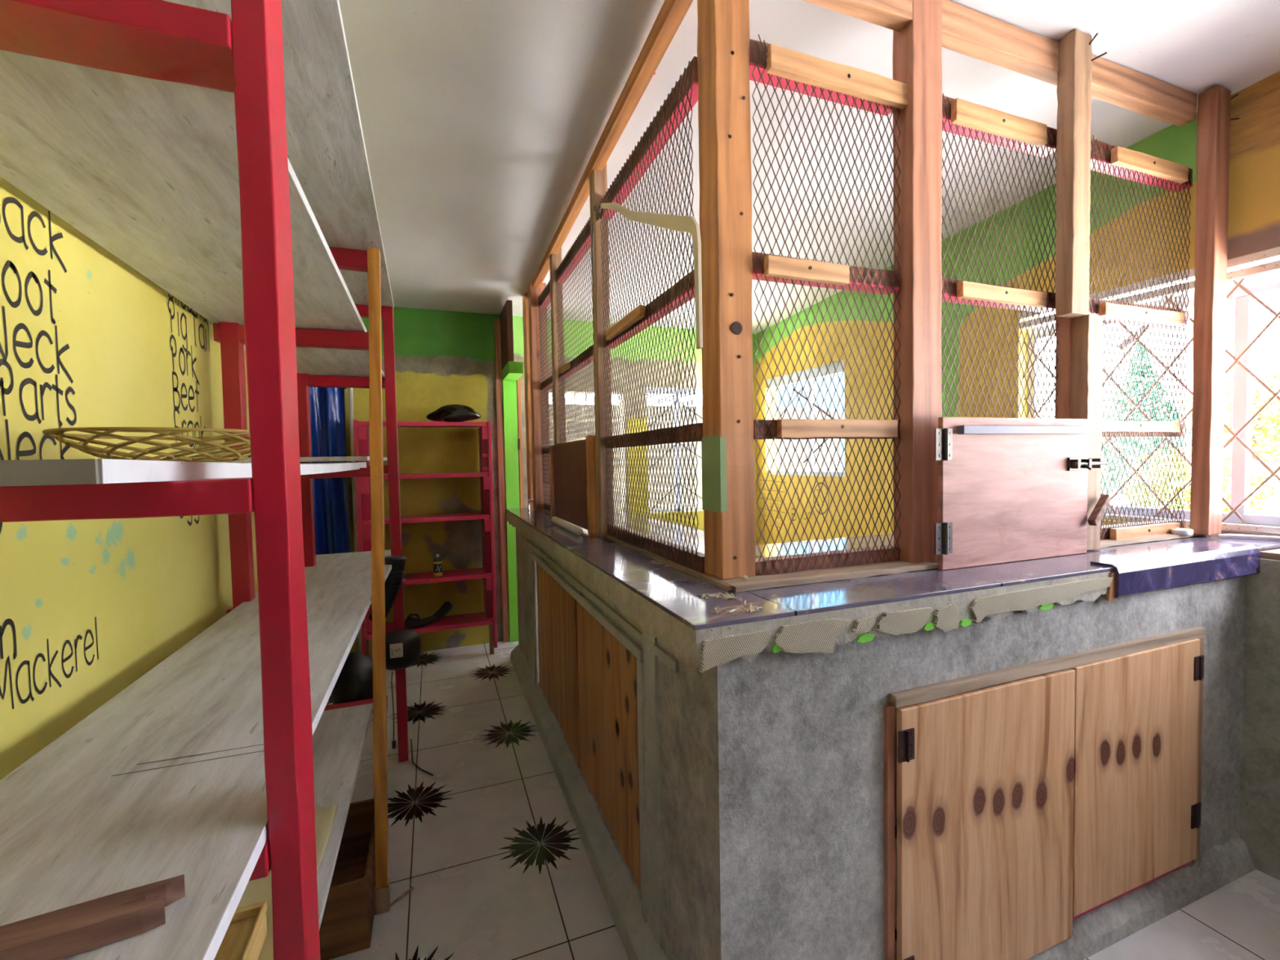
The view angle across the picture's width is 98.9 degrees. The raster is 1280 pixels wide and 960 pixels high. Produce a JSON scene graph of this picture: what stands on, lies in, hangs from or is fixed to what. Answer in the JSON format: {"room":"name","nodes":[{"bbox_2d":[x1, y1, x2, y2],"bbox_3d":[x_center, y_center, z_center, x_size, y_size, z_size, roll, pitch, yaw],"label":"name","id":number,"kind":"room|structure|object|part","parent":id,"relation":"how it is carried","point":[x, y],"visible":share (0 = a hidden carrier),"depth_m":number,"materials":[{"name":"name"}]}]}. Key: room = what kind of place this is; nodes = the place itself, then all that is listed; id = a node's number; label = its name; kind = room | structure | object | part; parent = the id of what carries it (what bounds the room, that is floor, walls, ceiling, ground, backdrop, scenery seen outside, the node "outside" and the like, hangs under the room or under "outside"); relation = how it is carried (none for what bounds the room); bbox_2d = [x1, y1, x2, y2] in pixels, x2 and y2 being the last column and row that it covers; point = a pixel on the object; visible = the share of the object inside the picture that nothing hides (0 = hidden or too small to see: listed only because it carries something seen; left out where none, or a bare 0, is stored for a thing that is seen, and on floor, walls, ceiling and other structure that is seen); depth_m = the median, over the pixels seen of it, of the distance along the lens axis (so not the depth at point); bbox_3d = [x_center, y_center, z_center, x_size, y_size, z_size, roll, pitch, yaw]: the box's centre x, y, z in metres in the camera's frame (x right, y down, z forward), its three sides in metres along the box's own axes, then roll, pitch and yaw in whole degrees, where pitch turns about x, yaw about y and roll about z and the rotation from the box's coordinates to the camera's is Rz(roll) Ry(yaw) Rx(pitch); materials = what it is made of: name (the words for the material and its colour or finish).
{"room":"convenience store","nodes":[
{"label":"convenience store","id":0,"kind":"room"},
{"bbox_2d":[0,176,257,779],"bbox_3d":[-1.249,-0.153,1.368,0.121,2.950,2.850,-2,2,-21],"label":"wall","id":1,"kind":"structure","parent":0,"point":[89,607],"depth_m":1.05,"materials":[{"name":"yellow paint"}]},
{"bbox_2d":[344,306,757,652],"bbox_3d":[-0.760,-0.270,4.251,3.800,2.950,0.120,-2,2,-21],"label":"wall","id":2,"kind":"structure","parent":0,"point":[442,357],"depth_m":3.97,"materials":[{"name":"yellow paint"}]},
{"bbox_2d":[348,387,362,653],"bbox_3d":[-1.927,0.247,3.706,0.027,2.000,0.028,-2,2,-21],"label":"trim","id":3,"kind":"structure","parent":2,"relation":"attached to","point":[350,389],"depth_m":3.69,"materials":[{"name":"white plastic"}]},
{"bbox_2d":[493,318,509,642],"bbox_3d":[-1.030,0.017,4.073,0.046,2.400,0.037,-2,2,-21],"label":"trim","id":4,"kind":"structure","parent":2,"relation":"attached to","point":[496,322],"depth_m":4.06,"materials":[{"name":"brown wood"}]},
{"bbox_2d":[499,300,524,642],"bbox_3d":[-0.883,0.000,3.933,0.131,2.439,0.398,-2,2,-21],"label":"door","id":5,"kind":"structure","parent":2,"relation":"in","point":[512,371],"depth_m":4.07,"materials":[{"name":"green paint"}]},
{"bbox_3d":[-0.946,-1.012,3.878,0.038,0.410,0.398,-2,2,-21],"label":"transom panel","id":6,"kind":"part","parent":5,"relation":"part of","materials":[{"name":"brown wood"}]},
{"bbox_2d":[551,394,623,510],"bbox_3d":[-0.469,-0.215,4.363,0.700,0.960,0.008,-2,2,-21],"label":"window","id":7,"kind":"structure","parent":2,"relation":"in","point":[575,394],"depth_m":4.46,"materials":[{"name":"white"}]},
{"bbox_2d":[646,386,703,513],"bbox_3d":[0.390,-0.241,4.685,0.745,1.083,0.044,-2,2,-21],"label":"window","id":8,"kind":"structure","parent":2,"relation":"in","point":[698,391],"depth_m":4.65,"materials":[{"name":"white"}]},
{"bbox_2d":[326,640,1279,959],"bbox_3d":[0.456,1.292,1.341,3.920,0.001,6.510,-2,2,-21],"label":"floor","id":9,"kind":"structure","parent":0,"point":[489,845],"depth_m":1.86,"materials":[{"name":"white tile"}]},
{"bbox_2d":[0,0,408,959],"bbox_3d":[-0.889,0.283,1.373,0.511,2.067,2.860,-2,2,-21],"label":"shelving unit","id":10,"kind":"object","parent":9,"relation":"on","point":[215,149],"visible":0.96,"depth_m":0.71,"materials":[{"name":"paint"}]},
{"bbox_2d":[0,874,185,959],"bbox_3d":[-0.517,0.387,0.454,0.212,0.022,0.036,-2,2,-27],"label":"wooden board","id":11,"kind":"object","parent":10,"relation":"on","point":[70,931],"visible":1,"depth_m":0.47,"materials":[{"name":"brown wood"}]},
{"bbox_2d":[42,426,250,462],"bbox_3d":[-0.782,-0.056,0.932,0.315,0.050,0.331,-2,2,-21],"label":"wicker basket","id":12,"kind":"object","parent":10,"relation":"on","point":[57,433],"visible":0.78,"depth_m":0.84,"materials":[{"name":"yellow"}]},
{"bbox_3d":[-1.208,0.295,1.664,0.047,2.030,0.052,-2,2,-21],"label":"post","id":13,"kind":"part","parent":10,"relation":"part of","materials":[{"name":"paint"}]},
{"bbox_3d":[-0.422,0.321,0.660,0.034,2.025,0.082,-2,2,-21],"label":"post","id":14,"kind":"part","parent":10,"relation":"part of","materials":[{"name":"paint"}]},
{"bbox_2d":[236,803,337,959],"bbox_3d":[-0.687,0.714,0.869,0.286,0.052,0.572,-2,2,-21],"label":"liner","id":15,"kind":"object","parent":10,"relation":"on","point":[260,890],"visible":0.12,"depth_m":0.97,"materials":[{"name":"beige plastic"}]},
{"bbox_2d":[213,900,266,959],"bbox_3d":[-0.601,0.689,0.614,0.208,0.051,0.435,-2,2,-21],"label":"box","id":16,"kind":"object","parent":15,"relation":"on","point":[245,936],"visible":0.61,"depth_m":0.81,"materials":[{"name":"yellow wood"}]},
{"bbox_3d":[-1.427,0.266,2.356,0.044,2.045,0.052,-2,2,-21],"label":"post","id":17,"kind":"part","parent":10,"relation":"part of","materials":[{"name":"paint"}]},
{"bbox_2d":[331,652,373,704],"bbox_3d":[-1.083,0.771,2.095,0.182,0.227,0.264,-2,2,-21],"label":"bag","id":18,"kind":"object","parent":10,"relation":"on","point":[354,682],"visible":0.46,"depth_m":1.99,"materials":[{"name":"black plastic"}]},
{"bbox_3d":[-0.808,0.292,1.690,0.043,2.022,0.164,-1,2,-5],"label":"post","id":19,"kind":"part","parent":10,"relation":"part of","materials":[{"name":"wood"}]},
{"bbox_2d":[368,555,406,621],"bbox_3d":[-1.096,0.477,2.381,0.157,0.285,0.091,-2,2,-21],"label":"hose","id":20,"kind":"object","parent":10,"relation":"on","point":[393,582],"visible":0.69,"depth_m":2.35,"materials":[{"name":"black plastic"}]},
{"bbox_3d":[-1.101,0.256,2.469,0.044,2.045,0.052,-2,2,-21],"label":"post","id":21,"kind":"part","parent":10,"relation":"part of","materials":[{"name":"paint"}]},
{"bbox_2d":[385,629,422,748],"bbox_3d":[-1.056,0.901,2.405,0.190,0.468,0.198,-2,2,-21],"label":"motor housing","id":22,"kind":"object","parent":10,"relation":"hanging from","point":[403,647],"visible":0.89,"depth_m":2.34,"materials":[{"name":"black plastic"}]},
{"bbox_3d":[-1.053,0.980,2.334,0.016,0.316,0.050,-2,2,-21],"label":"cord","id":23,"kind":"part","parent":22,"relation":"part of","materials":[{"name":"black plastic"}]},
{"bbox_2d":[319,798,375,959],"bbox_3d":[-0.928,1.206,1.675,0.215,0.200,0.400,-2,2,-21],"label":"wooden box","id":24,"kind":"object","parent":9,"relation":"on","point":[346,926],"visible":0.32,"depth_m":1.52,"materials":[{"name":"brown wood"}]},
{"bbox_2d":[390,886,413,906],"bbox_3d":[-0.742,1.294,1.700,0.009,0.009,0.082,0,3,32],"label":"twig","id":25,"kind":"object","parent":9,"relation":"on","point":[401,896],"visible":1,"depth_m":1.70,"materials":[{"name":"brown wood"}]},
{"bbox_2d":[410,738,433,775],"bbox_3d":[-0.973,1.227,2.421,0.195,0.100,0.020,1,3,41],"label":"loose cable","id":26,"kind":"object","parent":9,"relation":"on","point":[414,763],"visible":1,"depth_m":2.45,"materials":[{"name":"black plastic"}]},
{"bbox_2d":[353,419,497,658],"bbox_3d":[-1.456,0.418,3.780,0.847,1.635,0.265,-2,2,-21],"label":"shelf","id":27,"kind":"object","parent":9,"relation":"on","point":[362,432],"visible":0.8,"depth_m":3.76,"materials":[{"name":"paint"}]},
{"bbox_3d":[-1.803,0.409,3.528,0.020,1.585,0.040,-2,2,-21],"label":"post","id":28,"kind":"part","parent":27,"relation":"part of","materials":[{"name":"pink paint"}]},
{"bbox_3d":[-1.813,0.317,3.658,0.055,1.340,0.235,-2,2,-21],"label":"panel","id":29,"kind":"part","parent":27,"relation":"part of","materials":[{"name":"pink paint"}]},
{"bbox_2d":[404,601,452,628],"bbox_3d":[-1.444,0.920,3.733,0.318,0.153,0.077,-2,2,-28],"label":"sandal","id":30,"kind":"object","parent":27,"relation":"on","point":[410,622],"visible":0.97,"depth_m":3.71,"materials":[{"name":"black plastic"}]},
{"bbox_2d":[433,554,442,577],"bbox_3d":[-1.378,0.583,3.731,0.055,0.154,0.056,-2,2,-21],"label":"spray can","id":31,"kind":"object","parent":27,"relation":"on","point":[437,566],"visible":1,"depth_m":3.71,"materials":[{"name":"black metal"}]},
{"bbox_2d":[426,404,480,422],"bbox_3d":[-1.288,-0.456,3.784,0.358,0.125,0.200,-2,2,-21],"label":"bag","id":32,"kind":"object","parent":27,"relation":"on","point":[454,412],"visible":0.98,"depth_m":3.72,"materials":[{"name":"black"}]},
{"bbox_3d":[-1.107,0.294,3.925,0.042,1.340,0.235,-2,2,-21],"label":"panel","id":33,"kind":"part","parent":27,"relation":"part of","materials":[{"name":"red wood"}]},
{"bbox_3d":[-1.030,0.384,3.820,0.020,1.585,0.040,-2,2,-21],"label":"post","id":34,"kind":"part","parent":27,"relation":"part of","materials":[{"name":"pink paint"}]},
{"bbox_2d":[510,528,1256,959],"bbox_3d":[0.664,0.760,2.770,2.247,0.950,2.855,-2,2,-21],"label":"counter","id":35,"kind":"object","parent":9,"relation":"on","point":[739,808],"depth_m":1.37,"materials":[{"name":"grey concrete"}]},
{"bbox_3d":[-0.406,0.800,2.633,0.012,0.710,0.895,-2,2,-21],"label":"panel","id":36,"kind":"part","parent":35,"relation":"part of","materials":[{"name":"orange wood"}]},
{"bbox_3d":[-0.291,0.799,2.268,0.015,0.745,1.720,-2,2,-21],"label":"panel frame","id":37,"kind":"part","parent":35,"relation":"part of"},
{"bbox_3d":[-0.110,0.824,1.850,0.012,0.710,0.750,-2,2,-21],"label":"panel","id":38,"kind":"part","parent":35,"relation":"part of","materials":[{"name":"orange wood"}]},
{"bbox_2d":[506,507,1279,672],"bbox_3d":[0.650,0.245,2.763,2.246,0.104,2.869,-2,2,-21],"label":"countertop","id":39,"kind":"structure","parent":35,"relation":"on","point":[667,602],"depth_m":1.36,"materials":[{"name":"stone"}]},
{"bbox_2d":[528,498,533,510],"bbox_3d":[-0.702,0.160,3.569,0.056,0.070,0.056,-2,2,-21],"label":"glass jar","id":40,"kind":"object","parent":39,"relation":"on","point":[531,501],"visible":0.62,"depth_m":3.55,"materials":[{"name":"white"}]},
{"bbox_2d":[551,516,582,534],"bbox_3d":[-0.347,0.209,2.555,0.032,0.032,0.510,-2,2,-21],"label":"paper roll","id":41,"kind":"object","parent":39,"relation":"on","point":[577,530],"visible":1,"depth_m":2.46,"materials":[{"name":"beige paper"}]},
{"bbox_2d":[702,591,762,614],"bbox_3d":[0.180,0.264,1.181,0.112,0.010,0.168,-2,2,-21],"label":"crumbs","id":42,"kind":"object","parent":39,"relation":"on","point":[728,595],"visible":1,"depth_m":1.17,"materials":[{"name":"beige food"}]},
{"bbox_2d":[522,0,1239,592],"bbox_3d":[0.659,-0.587,2.811,2.065,1.571,2.721,-2,2,-21],"label":"partition","id":43,"kind":"structure","parent":39,"relation":"on","point":[968,491],"depth_m":1.59,"materials":[{"name":"orange wood"}]},
{"bbox_3d":[-0.720,-0.520,3.686,0.093,1.422,0.113,-2,2,-21],"label":"post","id":44,"kind":"part","parent":43,"relation":"part of","materials":[{"name":"orange wood"}]},
{"bbox_3d":[-0.638,-0.520,3.482,0.103,1.433,0.093,-2,2,-21],"label":"post","id":45,"kind":"part","parent":43,"relation":"part of","materials":[{"name":"brown wood"}]},
{"bbox_3d":[-0.530,-1.104,3.210,0.037,0.067,0.460,-2,2,-21],"label":"rail","id":46,"kind":"part","parent":43,"relation":"part of","materials":[{"name":"red wood"}]},
{"bbox_3d":[-0.521,-0.584,3.230,0.037,0.047,0.460,-2,2,-21],"label":"rail","id":47,"kind":"part","parent":43,"relation":"part of","materials":[{"name":"brown wood"}]},
{"bbox_3d":[-0.474,0.013,3.046,0.048,0.396,0.053,-2,2,-21],"label":"post","id":48,"kind":"part","parent":43,"relation":"part of","materials":[{"name":"brown wood"}]},
{"bbox_3d":[-0.447,-0.719,2.976,0.059,1.070,0.063,-2,2,-21],"label":"post","id":49,"kind":"part","parent":43,"relation":"part of","materials":[{"name":"brown wood"}]},
{"bbox_2d":[552,440,587,529],"bbox_3d":[-0.337,0.016,2.670,0.012,0.389,0.750,-2,2,-21],"label":"shutter","id":50,"kind":"object","parent":43,"relation":"attached to","point":[570,504],"depth_m":2.65,"materials":[{"name":"brown wood"}]},
{"bbox_3d":[-0.325,-0.179,2.669,0.023,0.022,0.750,-2,2,-21],"label":"rail","id":51,"kind":"part","parent":43,"relation":"part of","materials":[{"name":"brown wood"}]},
{"bbox_3d":[-0.292,-1.085,2.582,0.037,0.067,0.765,-2,2,-21],"label":"rail","id":52,"kind":"part","parent":43,"relation":"part of","materials":[{"name":"red wood"}]},
{"bbox_3d":[-0.283,-0.565,2.601,0.037,0.047,0.765,-2,2,-21],"label":"rail","id":53,"kind":"part","parent":43,"relation":"part of","materials":[{"name":"brown wood"}]},
{"bbox_3d":[-0.194,0.027,2.262,0.048,0.416,0.038,-2,2,-21],"label":"post","id":54,"kind":"part","parent":43,"relation":"part of","materials":[{"name":"orange wood"}]},
{"bbox_3d":[-0.153,-0.514,2.208,0.058,1.500,0.068,-2,2,-21],"label":"post","id":55,"kind":"part","parent":43,"relation":"part of","materials":[{"name":"brown wood"}]},
{"bbox_2d":[591,201,702,349],"bbox_3d":[-0.022,-0.677,1.714,0.023,0.695,0.890,-2,2,-21],"label":"bracket","id":56,"kind":"object","parent":43,"relation":"attached to","point":[690,224],"visible":1,"depth_m":1.38,"materials":[{"name":"beige metal"}]},
{"bbox_3d":[0.021,-0.541,1.802,0.037,0.047,0.815,-2,2,-21],"label":"rail","id":57,"kind":"part","parent":43,"relation":"part of","materials":[{"name":"brown wood"}]},
{"bbox_3d":[0.011,-1.060,1.783,0.037,0.067,0.815,-2,2,-21],"label":"rail","id":58,"kind":"part","parent":43,"relation":"part of","materials":[{"name":"red wood"}]},
{"bbox_3d":[0.028,-0.139,1.817,0.037,0.048,0.815,-2,2,-21],"label":"rail","id":59,"kind":"part","parent":43,"relation":"part of","materials":[{"name":"brown wood"}]},
{"bbox_3d":[0.035,0.213,1.830,0.037,0.047,0.815,-2,2,-21],"label":"rail","id":60,"kind":"part","parent":43,"relation":"part of","materials":[{"name":"brown wood"}]},
{"bbox_3d":[0.218,-0.531,1.390,0.100,1.552,0.098,-2,2,-21],"label":"post","id":61,"kind":"part","parent":43,"relation":"part of","materials":[{"name":"orange wood"}]},
{"bbox_3d":[0.486,-1.062,1.449,0.478,0.062,0.047,-2,2,-21],"label":"rail","id":62,"kind":"part","parent":43,"relation":"part of","materials":[{"name":"brown wood"}]},
{"bbox_3d":[0.495,-0.553,1.468,0.478,0.049,0.047,-2,2,-21],"label":"rail","id":63,"kind":"part","parent":43,"relation":"part of","materials":[{"name":"beige wood"}]},
{"bbox_3d":[0.503,-0.137,1.484,0.478,0.051,0.047,-2,2,-21],"label":"rail","id":64,"kind":"part","parent":43,"relation":"part of","materials":[{"name":"brown wood"}]},
{"bbox_3d":[0.510,0.220,1.497,0.478,0.042,0.047,-2,2,-21],"label":"rail","id":65,"kind":"part","parent":43,"relation":"part of","materials":[{"name":"brown wood"}]},
{"bbox_3d":[0.781,-0.544,1.542,0.110,1.563,0.073,-2,2,-21],"label":"post","id":66,"kind":"part","parent":43,"relation":"part of","materials":[{"name":"brown wood"}]},
{"bbox_3d":[1.078,-0.572,1.688,0.555,0.049,0.047,-2,2,-21],"label":"rail","id":67,"kind":"part","parent":43,"relation":"part of","materials":[{"name":"beige wood"}]},
{"bbox_3d":[1.069,-1.081,1.669,0.555,0.062,0.047,-2,2,-21],"label":"rail","id":68,"kind":"part","parent":43,"relation":"part of","materials":[{"name":"beige wood"}]},
{"bbox_3d":[1.380,-0.769,1.755,0.071,1.153,0.046,-2,2,-21],"label":"post","id":69,"kind":"part","parent":43,"relation":"part of","materials":[{"name":"brown wood"}]},
{"bbox_3d":[1.330,-0.926,1.679,0.083,0.836,0.053,-2,2,-21],"label":"post","id":70,"kind":"part","parent":43,"relation":"part of","materials":[{"name":"beige wood"}]},
{"bbox_3d":[1.417,-0.148,1.749,0.078,0.738,0.068,-2,2,-21],"label":"post","id":71,"kind":"part","parent":43,"relation":"part of","materials":[{"name":"brown wood"}]},
{"bbox_3d":[1.724,-0.594,1.932,0.655,0.049,0.047,-2,2,-21],"label":"rail","id":72,"kind":"part","parent":43,"relation":"part of","materials":[{"name":"brown wood"}]},
{"bbox_3d":[1.706,-1.102,1.910,0.672,0.062,0.047,-2,2,-21],"label":"rail","id":73,"kind":"part","parent":43,"relation":"part of","materials":[{"name":"beige wood"}]},
{"bbox_3d":[1.738,0.179,1.961,0.655,0.042,0.047,-2,2,-21],"label":"rail","id":74,"kind":"part","parent":43,"relation":"part of","materials":[{"name":"brown wood"}]},
{"bbox_3d":[1.731,-0.177,1.948,0.655,0.051,0.047,-2,2,-21],"label":"rail","id":75,"kind":"part","parent":43,"relation":"part of","materials":[{"name":"brown wood"}]},
{"bbox_2d":[1169,528,1193,535],"bbox_3d":[1.939,0.185,1.960,0.062,0.019,0.062,-2,2,-21],"label":"ring","id":76,"kind":"object","parent":43,"relation":"on","point":[1183,531],"visible":1,"depth_m":1.94,"materials":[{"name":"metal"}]},
{"bbox_3d":[2.028,-0.582,1.948,0.088,1.554,0.056,-2,2,-21],"label":"post","id":77,"kind":"part","parent":43,"relation":"part of","materials":[{"name":"brown wood"}]},
{"bbox_2d":[1216,533,1279,539],"bbox_3d":[2.139,0.197,1.860,0.251,0.012,0.038,1,3,40],"label":"cable","id":78,"kind":"object","parent":39,"relation":"on","point":[1239,535],"visible":1,"depth_m":1.90,"materials":[{"name":"white plastic"}]},
{"bbox_3d":[0.864,0.864,1.344,0.592,0.720,0.016,-2,2,-21],"label":"cupboard door","id":79,"kind":"part","parent":35,"relation":"part of","materials":[{"name":"brown wood"}]},
{"bbox_3d":[1.408,0.819,1.549,0.566,0.672,0.016,-2,2,-21],"label":"cupboard door","id":80,"kind":"part","parent":35,"relation":"part of","materials":[{"name":"brown wood"}]},
{"bbox_2d":[338,0,1279,333],"bbox_3d":[0.405,-1.422,1.239,3.920,0.567,6.510,-2,2,-21],"label":"ceiling","id":81,"kind":"structure","parent":0,"point":[482,122],"depth_m":1.92,"materials":[{"name":"white paint"}]},
{"bbox_2d":[755,71,1279,680],"bbox_3d":[2.204,-0.239,1.957,0.121,2.950,6.510,-2,2,-21],"label":"wall","id":82,"kind":"structure","parent":0,"point":[1254,195],"depth_m":2.78,"materials":[{"name":"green paint"}]},
{"bbox_2d":[766,360,844,476],"bbox_3d":[1.301,-0.445,4.293,0.065,0.820,0.970,-2,2,-21],"label":"window","id":83,"kind":"structure","parent":82,"relation":"in","point":[794,378],"depth_m":4.25,"materials":[{"name":"white"}]},
{"bbox_2d":[777,387,834,463],"bbox_3d":[1.321,-0.436,4.306,0.016,0.612,0.946,-2,2,-21],"label":"grille","id":84,"kind":"object","parent":83,"relation":"attached to","point":[811,399],"depth_m":4.25,"materials":[{"name":"black"}]},
{"bbox_2d":[1019,246,1279,534],"bbox_3d":[2.379,-0.289,1.463,0.100,0.980,2.673,-2,2,-21],"label":"window","id":85,"kind":"structure","parent":82,"relation":"in","point":[1239,518],"depth_m":2.00,"materials":[{"name":"silver metal"}]},
{"bbox_3d":[2.362,0.185,1.577,0.080,0.025,2.465,-2,2,-21],"label":"sill","id":86,"kind":"part","parent":85,"relation":"part of","materials":[{"name":"wood"}]},
{"bbox_2d":[1240,558,1279,880],"bbox_3d":[2.636,0.788,0.352,0.270,1.000,3.145,-2,2,-21],"label":"wall","id":87,"kind":"structure","parent":82,"relation":"attached to","point":[1260,803],"depth_m":1.73,"materials":[{"name":"grey concrete"}]},
{"bbox_2d":[1259,546,1279,559],"bbox_3d":[2.632,0.277,0.375,0.273,0.022,3.220,-2,2,-21],"label":"windowsill","id":88,"kind":"structure","parent":82,"relation":"attached to","point":[1273,553],"depth_m":1.73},
{"bbox_3d":[-2.107,-0.201,3.068,0.280,2.950,1.140,-2,2,-21],"label":"wall","id":89,"kind":"structure","parent":0,"visible":0},
{"bbox_2d":[309,386,350,555],"bbox_3d":[-2.065,0.062,3.553,0.366,1.486,0.119,-2,2,-21],"label":"curtain","id":90,"kind":"object","parent":89,"relation":"hanging from","point":[327,406],"visible":0.45,"depth_m":3.58,"materials":[{"name":"blue fabric"}]},
{"label":"outside","id":91,"kind":"structure","parent":0,"visible":0},
{"bbox_2d":[1109,475,1279,515],"bbox_3d":[5.834,0.808,12.933,100.000,0.001,100.000,-2,2,-21],"label":"ground","id":92,"kind":"structure","parent":91,"point":[1273,508],"depth_m":14.56,"materials":[{"name":"white"}]},
{"bbox_2d":[548,404,840,509],"bbox_3d":[-0.658,0.162,6.282,7.200,2.030,0.200,-2,2,-21],"label":"wall","id":93,"kind":"structure","parent":92,"relation":"on","point":[782,450],"depth_m":6.64,"materials":[{"name":"white paint"}]},
{"bbox_2d":[777,372,844,471],"bbox_3d":[3.648,-2.002,11.539,4.100,5.800,1.300,-2,2,-21],"label":"building","id":94,"kind":"structure","parent":92,"relation":"on","point":[786,398],"depth_m":10.96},
{"bbox_2d":[1100,401,1169,494],"bbox_3d":[10.479,-0.537,12.401,2.680,2.555,2.504,-2,2,-21],"label":"bush","id":95,"kind":"object","parent":92,"relation":"on","point":[1104,405],"visible":0.02,"depth_m":12.03,"materials":[{"name":"green plant"}]},
{"bbox_2d":[1100,340,1191,506],"bbox_3d":[9.194,-0.870,10.061,2.210,3.442,2.240,-2,2,-21],"label":"conifer","id":96,"kind":"object","parent":92,"relation":"on","point":[1131,384],"visible":0.31,"depth_m":9.93,"materials":[{"name":"green plant"}]},
{"bbox_2d":[1117,444,1279,512],"bbox_3d":[7.019,0.256,6.937,1.278,1.508,1.469,-2,2,-21],"label":"shrub","id":97,"kind":"object","parent":92,"relation":"on","point":[1256,477],"visible":0.34,"depth_m":6.72,"materials":[{"name":"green plant"}]},
{"bbox_2d":[1179,352,1279,514],"bbox_3d":[12.402,-0.886,11.010,2.084,3.283,2.450,-2,2,-21],"label":"tree","id":98,"kind":"object","parent":92,"relation":"on","point":[1261,431],"visible":0.4,"depth_m":10.77,"materials":[{"name":"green plant"}]}
]}

